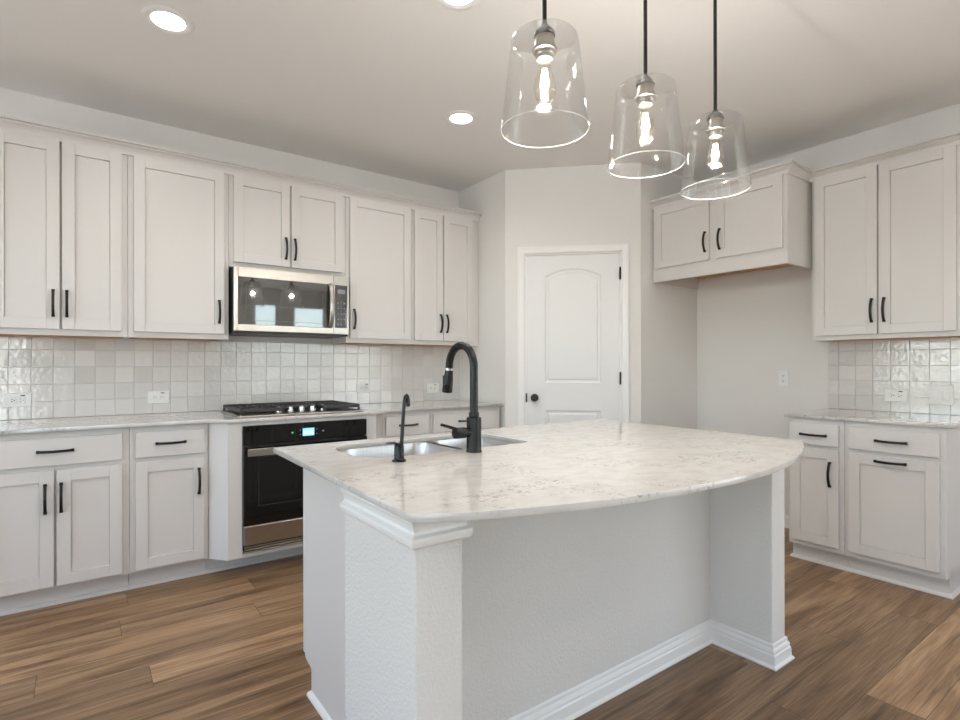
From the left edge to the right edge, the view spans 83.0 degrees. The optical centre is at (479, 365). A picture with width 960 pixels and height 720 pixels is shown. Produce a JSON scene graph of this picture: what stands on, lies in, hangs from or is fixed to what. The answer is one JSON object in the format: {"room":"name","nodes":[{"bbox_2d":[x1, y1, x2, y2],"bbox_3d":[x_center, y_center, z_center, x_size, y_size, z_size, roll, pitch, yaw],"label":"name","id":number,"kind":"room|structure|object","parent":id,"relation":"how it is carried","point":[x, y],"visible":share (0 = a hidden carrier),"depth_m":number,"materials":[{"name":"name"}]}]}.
{"room":"kitchen","nodes":[
{"label":"kitchen","id":0,"kind":"room"},
{"bbox_2d":[0,88,458,419],"bbox_3d":[-2.592,-0.180,3.255,5.904,2.806,0.120,0,0,-36],"label":"wall","id":1,"kind":"structure","parent":0,"point":[12,103],"depth_m":3.74,"materials":[{"name":"white paint"}]},
{"bbox_2d":[0,130,127,338],"bbox_3d":[-2.399,-0.709,3.098,0.631,1.078,0.362,0,0,-36],"label":"upper cabinet","id":2,"kind":"object","parent":1,"relation":"attached to","point":[64,253],"visible":1,"depth_m":2.99,"materials":[{"name":"white paint"}]},
{"bbox_2d":[0,114,481,222],"bbox_3d":[-1.394,-1.273,3.832,3.242,0.070,0.364,0,0,-36],"label":"crown molding","id":3,"kind":"structure","parent":2,"relation":"attached to","point":[8,123],"depth_m":3.42,"materials":[{"name":"white paint"}]},
{"bbox_2d":[125,155,228,340],"bbox_3d":[-1.922,-0.709,3.447,0.547,1.078,0.362,0,0,-36],"label":"upper cabinet","id":4,"kind":"object","parent":1,"relation":"attached to","point":[177,215],"visible":0.95,"depth_m":3.32,"materials":[{"name":"white paint"}]},
{"bbox_2d":[0,336,458,419],"bbox_3d":[-1.473,0.068,3.995,3.184,0.478,0.009,0,0,-36],"label":"tiled wall","id":5,"kind":"structure","parent":1,"relation":"attached to","point":[64,377],"depth_m":3.67,"materials":[{"name":"grey tile"}]},
{"bbox_2d":[3,393,30,407],"bbox_3d":[-2.659,0.197,3.116,0.124,0.080,0.008,0,0,-36],"label":"power outlet","id":6,"kind":"object","parent":5,"relation":"attached to","point":[9,399],"visible":1,"depth_m":3.11,"materials":[{"name":"white plastic"}]},
{"bbox_2d":[9,397,16,402],"bbox_3d":[-2.673,0.197,3.102,0.032,0.033,0.002,0,0,-36],"label":"receptacle","id":7,"kind":"object","parent":6,"relation":"attached to","point":[11,399],"depth_m":3.10,"materials":[{"name":"white plastic"}]},
{"bbox_2d":[18,397,24,402],"bbox_3d":[-2.641,0.197,3.125,0.032,0.033,0.002,0,0,-36],"label":"receptacle","id":8,"kind":"object","parent":6,"relation":"attached to","point":[20,399],"depth_m":3.12,"materials":[{"name":"white plastic"}]},
{"bbox_2d":[147,391,168,403],"bbox_3d":[-2.094,0.203,3.530,0.124,0.080,0.008,0,0,-36],"label":"power outlet","id":9,"kind":"object","parent":5,"relation":"attached to","point":[152,396],"visible":1,"depth_m":3.52,"materials":[{"name":"white plastic"}]},
{"bbox_2d":[152,395,157,399],"bbox_3d":[-2.108,0.203,3.516,0.032,0.033,0.002,0,0,-36],"label":"receptacle","id":10,"kind":"object","parent":9,"relation":"attached to","point":[154,397],"depth_m":3.52,"materials":[{"name":"white plastic"}]},
{"bbox_2d":[159,394,164,399],"bbox_3d":[-2.076,0.203,3.539,0.032,0.033,0.002,0,0,-36],"label":"receptacle","id":11,"kind":"object","parent":9,"relation":"attached to","point":[161,396],"depth_m":3.54,"materials":[{"name":"white plastic"}]},
{"bbox_2d":[357,383,370,392],"bbox_3d":[-0.937,0.175,4.377,0.124,0.080,0.008,0,0,-36],"label":"power outlet","id":12,"kind":"object","parent":5,"relation":"attached to","point":[361,387],"visible":1,"depth_m":4.37,"materials":[{"name":"white plastic"}]},
{"bbox_2d":[427,383,438,392],"bbox_3d":[-0.414,0.193,4.760,0.124,0.080,0.008,0,0,-36],"label":"power outlet","id":13,"kind":"object","parent":5,"relation":"attached to","point":[432,387],"visible":1,"depth_m":4.76,"materials":[{"name":"white plastic"}]},
{"bbox_2d":[228,175,344,276],"bbox_3d":[-1.381,-0.948,3.844,0.792,0.602,0.362,0,0,-36],"label":"upper cabinet","id":14,"kind":"object","parent":1,"relation":"attached to","point":[273,226],"visible":0.91,"depth_m":3.70,"materials":[{"name":"white paint"}]},
{"bbox_2d":[228,266,348,338],"bbox_3d":[-1.352,-0.424,3.800,0.766,0.425,0.463,0,0,-36],"label":"microwave","id":15,"kind":"object","parent":14,"relation":"attached to","point":[262,302],"visible":0.98,"depth_m":3.63,"materials":[{"name":"silver metal"}]},
{"bbox_2d":[331,197,411,344],"bbox_3d":[-0.838,-0.711,4.241,0.548,1.078,0.362,0,0,-36],"label":"upper cabinet","id":16,"kind":"object","parent":1,"relation":"attached to","point":[377,235],"visible":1,"depth_m":4.12,"materials":[{"name":"white paint"}]},
{"bbox_2d":[408,210,477,345],"bbox_3d":[-0.352,-0.712,4.598,0.654,1.078,0.362,0,0,-36],"label":"upper cabinet","id":17,"kind":"object","parent":1,"relation":"attached to","point":[444,249],"visible":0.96,"depth_m":4.45,"materials":[{"name":"white paint"}]},
{"bbox_2d":[0,0,959,191],"bbox_3d":[0.487,-1.638,0.419,7.524,0.100,8.338,0,0,-36],"label":"ceiling","id":18,"kind":"structure","parent":0,"point":[367,85],"depth_m":2.93,"materials":[{"name":"white paint"}]},
{"bbox_2d":[141,5,194,34],"bbox_3d":[-1.430,-1.581,2.487,0.216,0.008,0.216,0,0,-36],"label":"recessed light","id":19,"kind":"object","parent":18,"relation":"in","point":[165,19],"visible":1,"depth_m":2.48,"materials":[{"name":"white paint"}]},
{"bbox_2d":[436,0,480,9],"bbox_3d":[-0.093,-1.583,2.307,0.216,0.008,0.216,0,0,-36],"label":"recessed light","id":20,"kind":"object","parent":18,"relation":"in","point":[449,4],"visible":1,"depth_m":2.37,"materials":[{"name":"white paint"}]},
{"bbox_2d":[444,110,477,125],"bbox_3d":[-0.121,-1.583,3.471,0.216,0.008,0.216,0,0,-36],"label":"recessed light","id":21,"kind":"object","parent":18,"relation":"in","point":[458,117],"visible":1,"depth_m":3.46,"materials":[{"name":"white paint"}]},
{"bbox_2d":[501,0,589,147],"bbox_3d":[0.181,-1.124,1.522,0.248,0.927,0.248,0,0,-36],"label":"pendant light","id":22,"kind":"object","parent":18,"relation":"hanging from","point":[544,49],"visible":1,"depth_m":1.50,"materials":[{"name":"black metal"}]},
{"bbox_2d":[532,32,556,64],"bbox_3d":[0.181,-0.891,1.522,0.070,0.064,0.070,0,0,-36],"label":"socket","id":23,"kind":"object","parent":22,"relation":"attached to","point":[544,49],"depth_m":1.50,"materials":[{"name":"grey metal"}]},
{"bbox_2d":[607,0,685,178],"bbox_3d":[0.546,-1.124,1.789,0.248,0.927,0.248,0,0,-36],"label":"pendant light","id":24,"kind":"object","parent":18,"relation":"hanging from","point":[645,96],"visible":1,"depth_m":1.78,"materials":[{"name":"black metal"}]},
{"bbox_2d":[634,82,656,108],"bbox_3d":[0.546,-0.891,1.789,0.070,0.064,0.070,0,0,-36],"label":"socket","id":25,"kind":"object","parent":24,"relation":"attached to","point":[645,96],"depth_m":1.77,"materials":[{"name":"grey metal"}]},
{"bbox_2d":[680,0,751,199],"bbox_3d":[0.884,-1.125,2.037,0.248,0.927,0.248,0,0,-36],"label":"pendant light","id":26,"kind":"object","parent":18,"relation":"hanging from","point":[715,128],"visible":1,"depth_m":2.03,"materials":[{"name":"black metal"}]},
{"bbox_2d":[705,117,724,139],"bbox_3d":[0.884,-0.892,2.037,0.070,0.064,0.070,0,0,-36],"label":"socket","id":27,"kind":"object","parent":26,"relation":"attached to","point":[715,128],"depth_m":2.02,"materials":[{"name":"grey metal"}]},
{"bbox_2d":[0,527,959,719],"bbox_3d":[0.491,1.258,0.419,7.524,0.080,8.338,0,0,-36],"label":"floor","id":28,"kind":"structure","parent":0,"point":[227,644],"depth_m":2.23,"materials":[{"name":"brown wood"}]},
{"bbox_2d":[0,427,128,610],"bbox_3d":[-2.303,0.775,2.960,0.618,0.894,0.682,0,0,-36],"label":"base cabinet","id":29,"kind":"object","parent":28,"relation":"on","point":[64,495],"visible":1,"depth_m":2.73,"materials":[{"name":"white paint"}]},
{"bbox_2d":[0,550,302,615],"bbox_3d":[-1.149,1.210,3.530,3.151,0.020,0.014,0,0,-36],"label":"trim","id":30,"kind":"structure","parent":29,"relation":"attached to","point":[148,583],"depth_m":3.00,"materials":[{"name":"white paint"}]},
{"bbox_2d":[128,423,207,584],"bbox_3d":[-1.898,0.774,3.256,0.382,0.894,0.682,0,0,-36],"label":"base cabinet","id":31,"kind":"object","parent":28,"relation":"on","point":[168,464],"visible":0.94,"depth_m":3.01,"materials":[{"name":"white paint"}]},
{"bbox_2d":[206,414,381,569],"bbox_3d":[-1.272,0.773,3.665,1.105,0.894,0.702,0,0,-36],"label":"base cabinet","id":32,"kind":"object","parent":28,"relation":"on","point":[225,523],"visible":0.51,"depth_m":3.13,"materials":[{"name":"white paint"}]},
{"bbox_2d":[0,400,503,434],"bbox_3d":[-1.262,0.316,3.676,3.186,0.018,0.754,0,0,-36],"label":"countertop","id":33,"kind":"structure","parent":32,"relation":"on","point":[155,419],"depth_m":3.18,"materials":[{"name":"stone"}]},
{"bbox_2d":[221,400,362,417],"bbox_3d":[-1.257,0.281,3.633,0.786,0.051,0.532,0,0,-36],"label":"gas cooktop","id":34,"kind":"object","parent":33,"relation":"in","point":[326,406],"visible":1,"depth_m":3.51,"materials":[{"name":"metal"}]},
{"bbox_2d":[221,408,362,417],"bbox_3d":[-1.257,0.301,3.633,0.786,0.011,0.532,0,0,-36],"label":"steel tray","id":35,"kind":"object","parent":34,"relation":"on","point":[295,411],"depth_m":3.43,"materials":[{"name":"metal"}]},
{"bbox_2d":[242,419,366,553],"bbox_3d":[-1.206,0.721,3.565,0.767,0.736,0.610,0,0,-36],"label":"wall oven","id":36,"kind":"object","parent":32,"relation":"in","point":[272,484],"visible":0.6,"depth_m":3.24,"materials":[{"name":"black glass"}]},
{"bbox_2d":[382,410,429,437],"bbox_3d":[-0.693,0.772,4.138,0.384,0.894,0.682,0,0,-36],"label":"base cabinet","id":37,"kind":"object","parent":28,"relation":"on","point":[416,422],"visible":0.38,"depth_m":3.89,"materials":[{"name":"white paint"}]},
{"bbox_2d":[430,406,498,433],"bbox_3d":[-0.273,0.772,4.447,0.655,0.894,0.682,0,0,-36],"label":"base cabinet","id":38,"kind":"object","parent":28,"relation":"on","point":[489,416],"visible":0.08,"depth_m":4.15,"materials":[{"name":"white paint"}]},
{"bbox_2d":[303,441,794,719],"bbox_3d":[0.264,0.771,2.136,1.824,0.894,1.099,0,0,-36],"label":"kitchen island","id":39,"kind":"object","parent":28,"relation":"on","point":[554,616],"visible":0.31,"depth_m":1.86,"materials":[{"name":"white paint"}]},
{"bbox_2d":[273,419,803,523],"bbox_3d":[0.335,0.313,2.027,1.849,0.018,1.316,0,0,-36],"label":"island countertop","id":40,"kind":"structure","parent":39,"relation":"on","point":[561,467],"depth_m":1.62,"materials":[{"name":"stone"}]},
{"bbox_2d":[386,393,409,462],"bbox_3d":[-0.261,0.197,1.734,0.083,0.216,0.045,0,0,-36],"label":"water tap","id":41,"kind":"object","parent":40,"relation":"on","point":[398,447],"visible":1,"depth_m":1.74,"materials":[{"name":"black metal"}]},
{"bbox_2d":[340,437,516,457],"bbox_3d":[-0.189,0.427,2.118,0.769,0.206,0.434,0,0,-36],"label":"sink","id":42,"kind":"object","parent":40,"relation":"in","point":[416,448],"visible":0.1,"depth_m":2.27,"materials":[{"name":"metal"}]},
{"bbox_2d":[440,342,481,452],"bbox_3d":[-0.117,0.107,1.958,0.172,0.394,0.223,0,0,-36],"label":"faucet","id":43,"kind":"object","parent":40,"relation":"on","point":[472,432],"visible":1,"depth_m":1.91,"materials":[{"name":"matte black metal"},{"name":"polished chrome"}]},
{"bbox_2d":[789,417,848,566],"bbox_3d":[2.296,0.768,3.490,0.728,0.894,0.310,0,0,-36],"label":"base cabinet","id":44,"kind":"object","parent":28,"relation":"on","point":[817,480],"visible":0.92,"depth_m":3.29,"materials":[{"name":"white paint"}]},
{"bbox_2d":[845,421,959,593],"bbox_3d":[2.526,0.767,3.176,0.728,0.894,0.464,0,0,-36],"label":"base cabinet","id":45,"kind":"object","parent":28,"relation":"on","point":[902,482],"visible":0.98,"depth_m":2.95,"materials":[{"name":"white paint"}]},
{"bbox_2d":[784,408,959,427],"bbox_3d":[2.446,0.310,3.306,0.697,0.018,0.820,0,0,-36],"label":"countertop","id":46,"kind":"structure","parent":45,"relation":"on","point":[898,418],"depth_m":3.22,"materials":[{"name":"stone"}]},
{"bbox_2d":[790,553,959,598],"bbox_3d":[2.476,1.205,3.332,0.634,0.020,0.807,0,0,-36],"label":"trim","id":47,"kind":"structure","parent":45,"relation":"attached to","point":[956,592],"depth_m":3.07,"materials":[{"name":"white paint"}]},
{"bbox_2d":[459,170,505,427],"bbox_3d":[0.048,-0.184,4.697,0.100,2.806,0.674,0,0,-36],"label":"wall","id":48,"kind":"structure","parent":0,"point":[486,197],"depth_m":4.57,"materials":[{"name":"white paint"}]},
{"bbox_2d":[505,162,640,426],"bbox_3d":[0.740,-0.186,4.369,1.063,2.806,0.110,0,0,9],"label":"wall","id":49,"kind":"structure","parent":0,"point":[572,205],"depth_m":4.32,"materials":[{"name":"white paint"}]},
{"bbox_2d":[517,243,628,425],"bbox_3d":[0.741,0.129,4.342,0.876,2.177,0.164,0,0,9],"label":"door","id":50,"kind":"structure","parent":49,"relation":"in","point":[573,300],"depth_m":4.33,"materials":[{"name":"white paint"}]},
{"bbox_2d":[641,163,696,428],"bbox_3d":[1.537,-0.187,4.501,0.768,2.806,0.100,0,0,-36],"label":"wall","id":51,"kind":"structure","parent":0,"point":[668,312],"depth_m":4.41,"materials":[{"name":"white paint"}]},
{"bbox_2d":[697,103,959,514],"bbox_3d":[3.891,-0.191,2.040,0.120,2.806,6.693,0,0,-36],"label":"wall","id":52,"kind":"structure","parent":0,"point":[752,326],"depth_m":4.19,"materials":[{"name":"white paint"}]},
{"bbox_2d":[653,174,811,288],"bbox_3d":[1.910,-0.960,4.076,0.668,0.590,1.024,0,0,-36],"label":"upper cabinet","id":53,"kind":"object","parent":52,"relation":"attached to","point":[768,225],"visible":0.98,"depth_m":3.78,"materials":[{"name":"white paint"}]},
{"bbox_2d":[778,371,788,385],"bbox_3d":[2.298,0.095,4.106,0.008,0.118,0.074,0,0,-36],"label":"power outlet","id":54,"kind":"object","parent":52,"relation":"attached to","point":[783,376],"visible":1,"depth_m":4.10,"materials":[{"name":"white plastic"}]},
{"bbox_2d":[784,514,788,527],"bbox_3d":[1.874,1.170,4.044,0.768,0.091,1.033,0,0,-36],"label":"baseboard","id":55,"kind":"structure","parent":52,"relation":"attached to","point":[786,517],"depth_m":4.08,"materials":[{"name":"white paint"}]},
{"bbox_2d":[812,145,959,341],"bbox_3d":[2.571,-0.713,3.432,0.362,1.085,0.803,0,0,-36],"label":"upper cabinet","id":56,"kind":"object","parent":52,"relation":"attached to","point":[886,236],"visible":1,"depth_m":3.30,"materials":[{"name":"white paint"}]},
{"bbox_2d":[649,130,959,209],"bbox_3d":[2.069,-1.275,3.600,1.994,0.062,0.391,0,0,35],"label":"crown molding","id":57,"kind":"structure","parent":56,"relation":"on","point":[791,167],"depth_m":3.52,"materials":[{"name":"white paint"}]},
{"bbox_2d":[829,337,959,415],"bbox_3d":[2.722,0.061,3.527,0.009,0.478,0.815,0,0,-36],"label":"tiled wall","id":58,"kind":"structure","parent":52,"relation":"attached to","point":[860,372],"depth_m":3.54,"materials":[{"name":"grey tile"}]},
{"bbox_2d":[885,389,907,401],"bbox_3d":[2.710,0.192,3.530,0.008,0.080,0.124,0,0,-36],"label":"power outlet","id":59,"kind":"object","parent":58,"relation":"attached to","point":[895,395],"visible":1,"depth_m":3.53,"materials":[{"name":"white plastic"}]},
{"bbox_2d":[889,393,894,397],"bbox_3d":[2.696,0.192,3.544,0.002,0.033,0.032,0,0,-36],"label":"receptacle","id":60,"kind":"object","parent":59,"relation":"attached to","point":[891,395],"depth_m":3.54,"materials":[{"name":"white plastic"}]},
{"bbox_2d":[897,393,902,397],"bbox_3d":[2.719,0.192,3.513,0.002,0.033,0.032,0,0,-36],"label":"receptacle","id":61,"kind":"object","parent":59,"relation":"attached to","point":[899,395],"depth_m":3.51,"materials":[{"name":"white plastic"}]},
{"bbox_2d":[929,385,953,404],"bbox_3d":[2.845,0.178,3.344,0.010,0.120,0.120,0,0,-36],"label":"light switch","id":62,"kind":"object","parent":58,"relation":"attached to","point":[938,394],"visible":1,"depth_m":3.34,"materials":[{"name":"white plastic"}]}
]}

